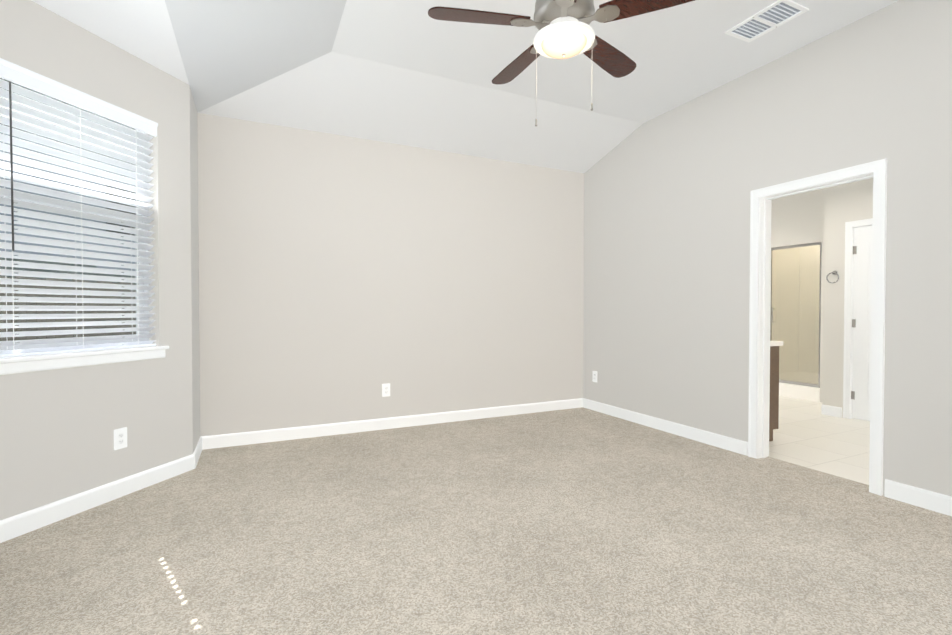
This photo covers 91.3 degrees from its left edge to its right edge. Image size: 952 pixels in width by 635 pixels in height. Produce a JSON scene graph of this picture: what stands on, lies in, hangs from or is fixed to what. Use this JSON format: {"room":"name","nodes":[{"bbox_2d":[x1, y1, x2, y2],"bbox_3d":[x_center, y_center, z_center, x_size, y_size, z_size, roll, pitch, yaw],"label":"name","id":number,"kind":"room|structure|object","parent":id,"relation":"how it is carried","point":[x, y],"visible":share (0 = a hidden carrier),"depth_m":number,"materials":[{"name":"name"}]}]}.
{"room":"empty bedroom","nodes":[
{"label":"empty bedroom","id":0,"kind":"room"},
{"bbox_2d":[0,0,192,519],"bbox_3d":[-2.383,-0.471,2.772,0.150,3.280,1.450,0,1,16],"label":"wall","id":1,"kind":"structure","parent":0,"point":[58,427],"depth_m":2.89,"materials":[{"name":"grey paint"}]},
{"bbox_2d":[0,85,148,351],"bbox_3d":[-2.423,-0.560,2.783,0.060,1.526,0.931,0,1,16],"label":"window","id":2,"kind":"structure","parent":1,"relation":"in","point":[75,343],"depth_m":2.88,"materials":[{"name":"clear glass"}]},
{"bbox_2d":[0,58,157,357],"bbox_3d":[-2.345,-0.559,2.760,0.090,1.526,0.930,0,1,16],"label":"window blind","id":3,"kind":"object","parent":2,"relation":"attached to","point":[10,72],"visible":1,"depth_m":2.72,"materials":[{"name":"white plastic"}]},
{"bbox_2d":[0,346,168,374],"bbox_3d":[-2.337,0.245,2.771,0.122,0.082,1.022,0,1,16],"label":"window sill","id":4,"kind":"structure","parent":1,"relation":"attached to","point":[19,364],"depth_m":2.69,"materials":[{"name":"white paint"}]},
{"bbox_2d":[114,427,126,449],"bbox_3d":[-2.255,0.768,2.954,0.007,0.130,0.082,0,1,16],"label":"outlet","id":5,"kind":"object","parent":1,"relation":"attached to","point":[120,438],"visible":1,"depth_m":2.95,"materials":[{"name":"white plastic"}]},
{"bbox_2d":[0,454,193,542],"bbox_3d":[-2.304,1.084,2.775,0.015,0.110,1.450,0,1,16],"label":"baseboard","id":6,"kind":"structure","parent":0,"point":[12,527],"depth_m":2.76,"materials":[{"name":"white paint"}]},
{"bbox_2d":[189,86,199,452],"bbox_3d":[-2.282,-0.485,3.661,0.125,3.280,0.530,0,1,-25],"label":"wall","id":7,"kind":"structure","parent":0,"point":[195,269],"depth_m":3.67,"materials":[{"name":"grey paint"}]},
{"bbox_2d":[193,437,201,468],"bbox_3d":[-2.216,1.069,3.711,0.015,0.110,0.542,0,1,-25],"label":"baseboard","id":8,"kind":"structure","parent":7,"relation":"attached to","point":[197,451],"depth_m":3.66,"materials":[{"name":"white paint"}]},
{"bbox_2d":[197,113,583,436],"bbox_3d":[-0.541,-0.504,4.851,4.290,3.280,0.125,0,1,-25],"label":"wall","id":9,"kind":"structure","parent":0,"point":[343,278],"depth_m":4.57,"materials":[{"name":"grey paint"}]},
{"bbox_2d":[382,383,389,396],"bbox_3d":[-0.893,0.722,4.629,0.082,0.130,0.007,0,1,-25],"label":"outlet","id":10,"kind":"object","parent":9,"relation":"attached to","point":[386,390],"visible":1,"depth_m":4.63,"materials":[{"name":"white plastic"}]},
{"bbox_2d":[201,398,582,449],"bbox_3d":[-0.511,1.052,4.812,4.040,0.110,0.015,0,1,-25],"label":"baseboard","id":11,"kind":"structure","parent":9,"relation":"attached to","point":[248,438],"depth_m":4.58,"materials":[{"name":"white paint"}]},
{"bbox_2d":[31,0,898,172],"bbox_3d":[0.130,-1.818,2.217,5.129,0.268,5.230,0,1,-25],"label":"ceiling","id":12,"kind":"structure","parent":0,"point":[413,73],"depth_m":3.55,"materials":[{"name":"white paint"}]},
{"bbox_2d":[428,0,694,126],"bbox_3d":[0.412,-1.461,2.367,1.292,0.985,1.242,0,1,-25],"label":"ceiling fan","id":13,"kind":"object","parent":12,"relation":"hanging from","point":[566,31],"visible":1,"depth_m":2.26,"materials":[{"name":"walnut wood"},{"name":"brushed nickel"},{"name":"frosted glass"}]},
{"bbox_2d":[724,0,808,42],"bbox_3d":[1.915,-1.959,3.083,0.260,0.014,0.398,0,1,-25],"label":"ceiling vent","id":14,"kind":"object","parent":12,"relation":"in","point":[772,16],"visible":1,"depth_m":3.07,"materials":[{"name":"white plastic"}]},
{"bbox_2d":[0,407,951,634],"bbox_3d":[0.218,1.162,2.307,5.124,0.030,5.170,0,1,-25],"label":"floor","id":15,"kind":"structure","parent":0,"point":[579,521],"depth_m":2.34,"materials":[{"name":"beige carpet"}]},
{"bbox_2d":[583,0,951,495],"bbox_3d":[2.503,0.006,3.305,0.125,4.250,5.295,0,1,-25],"label":"wall","id":16,"kind":"structure","parent":0,"point":[666,260],"depth_m":3.74,"materials":[{"name":"grey paint"}]},
{"bbox_2d":[592,371,596,381],"bbox_3d":[1.399,0.696,5.483,0.007,0.130,0.082,0,1,-25],"label":"outlet","id":17,"kind":"object","parent":16,"relation":"attached to","point":[594,376],"visible":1,"depth_m":5.48,"materials":[{"name":"white plastic"}]},
{"bbox_2d":[583,398,747,455],"bbox_3d":[1.755,1.053,4.732,0.015,0.110,2.104,0,1,-25],"label":"baseboard","id":18,"kind":"structure","parent":16,"relation":"attached to","point":[719,441],"depth_m":4.44,"materials":[{"name":"white paint"}]},
{"bbox_2d":[748,158,886,495],"bbox_3d":[2.466,0.060,3.383,0.168,2.138,0.885,0,1,-25],"label":"door frame","id":19,"kind":"structure","parent":16,"relation":"attached to","point":[759,317],"depth_m":3.48,"materials":[{"name":"white paint"}]},
{"bbox_2d":[884,479,951,515],"bbox_3d":[3.060,1.097,1.985,0.015,0.110,2.151,0,1,-25],"label":"baseboard","id":20,"kind":"structure","parent":16,"relation":"attached to","point":[924,498],"depth_m":2.80,"materials":[{"name":"white paint"}]},
{"bbox_2d":[771,188,824,401],"bbox_3d":[4.154,-0.328,6.691,0.110,2.870,2.346,0,1,-25],"label":"wall","id":21,"kind":"structure","parent":0,"point":[797,219],"depth_m":6.17,"materials":[{"name":"grey paint"}]},
{"bbox_2d":[770,242,821,387],"bbox_3d":[4.211,-0.042,6.507,0.067,1.885,1.134,0,1,-25],"label":"shower enclosure","id":22,"kind":"object","parent":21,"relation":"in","point":[782,248],"visible":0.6,"depth_m":6.27,"materials":[{"name":"glass"}]},
{"bbox_2d":[779,382,819,401],"bbox_3d":[4.239,0.992,6.537,0.137,0.182,1.138,0,1,-25],"label":"sill","id":23,"kind":"structure","parent":21,"relation":"attached to","point":[803,392],"depth_m":6.21,"materials":[{"name":"white stone"}]},
{"bbox_2d":[821,178,872,420],"bbox_3d":[4.564,0.198,4.126,0.173,3.840,2.654,0,1,-25],"label":"wall","id":24,"kind":"structure","parent":0,"point":[849,202],"depth_m":5.07,"materials":[{"name":"grey paint"}]},
{"bbox_2d":[826,271,838,283],"bbox_3d":[3.983,-0.451,5.182,0.052,0.146,0.127,0,1,-25],"label":"towel ring","id":25,"kind":"object","parent":24,"relation":"attached to","point":[834,272],"visible":0.94,"depth_m":5.18,"materials":[{"name":"silver metal"}]},
{"bbox_3d":[1.908,1.292,3.599,10.484,0.269,7.250,0,1,-25],"label":"floor","id":26,"kind":"structure","parent":0,"visible":0},
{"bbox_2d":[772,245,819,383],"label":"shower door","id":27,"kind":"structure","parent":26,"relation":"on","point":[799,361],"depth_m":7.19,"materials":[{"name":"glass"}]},
{"bbox_2d":[768,396,869,484],"bbox_3d":[3.861,1.119,5.106,3.860,0.026,5.000,0,1,-25],"label":"floor","id":28,"kind":"structure","parent":26,"relation":"on","point":[807,433],"depth_m":4.21,"materials":[{"name":"beige tile"}]},
{"bbox_2d":[769,345,782,441],"bbox_3d":[2.119,0.675,4.991,0.608,0.863,1.900,0,1,-25],"label":"bathroom vanity","id":29,"kind":"object","parent":28,"relation":"on","point":[774,390],"depth_m":4.21,"materials":[{"name":"brown wood"}]},
{"bbox_2d":[770,341,782,344],"bbox_3d":[2.111,0.224,4.979,0.589,0.040,1.940,0,1,-25],"label":"countertop","id":30,"kind":"structure","parent":29,"relation":"on","point":[771,342],"depth_m":4.20,"materials":[{"name":"white stone"}]},
{"label":"outside","id":31,"kind":"structure","parent":0,"visible":0},
{"bbox_3d":[-31.296,1.317,11.084,84.460,0.020,84.487,0,1,-25],"label":"lawn","id":32,"kind":"structure","parent":31,"visible":0},
{"bbox_2d":[0,276,135,340],"bbox_3d":[-9.069,0.363,4.701,0.060,2.088,18.000,0,1,16],"label":"fence","id":33,"kind":"object","parent":32,"relation":"on","point":[58,312],"depth_m":8.85,"materials":[{"name":"grey wood"}]},
{"bbox_2d":[0,258,135,283],"bbox_3d":[-11.016,0.085,5.244,1.096,2.620,24.020,0,1,16],"label":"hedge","id":34,"kind":"object","parent":32,"relation":"on","point":[45,270],"depth_m":10.08,"materials":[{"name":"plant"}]},
{"bbox_2d":[0,95,136,270],"bbox_3d":[-16.456,-2.792,7.808,8.800,8.298,22.800,0,1,16],"label":"house","id":35,"kind":"structure","parent":32,"relation":"on","point":[34,244],"depth_m":12.49,"materials":[{"name":"grey"}]}
]}

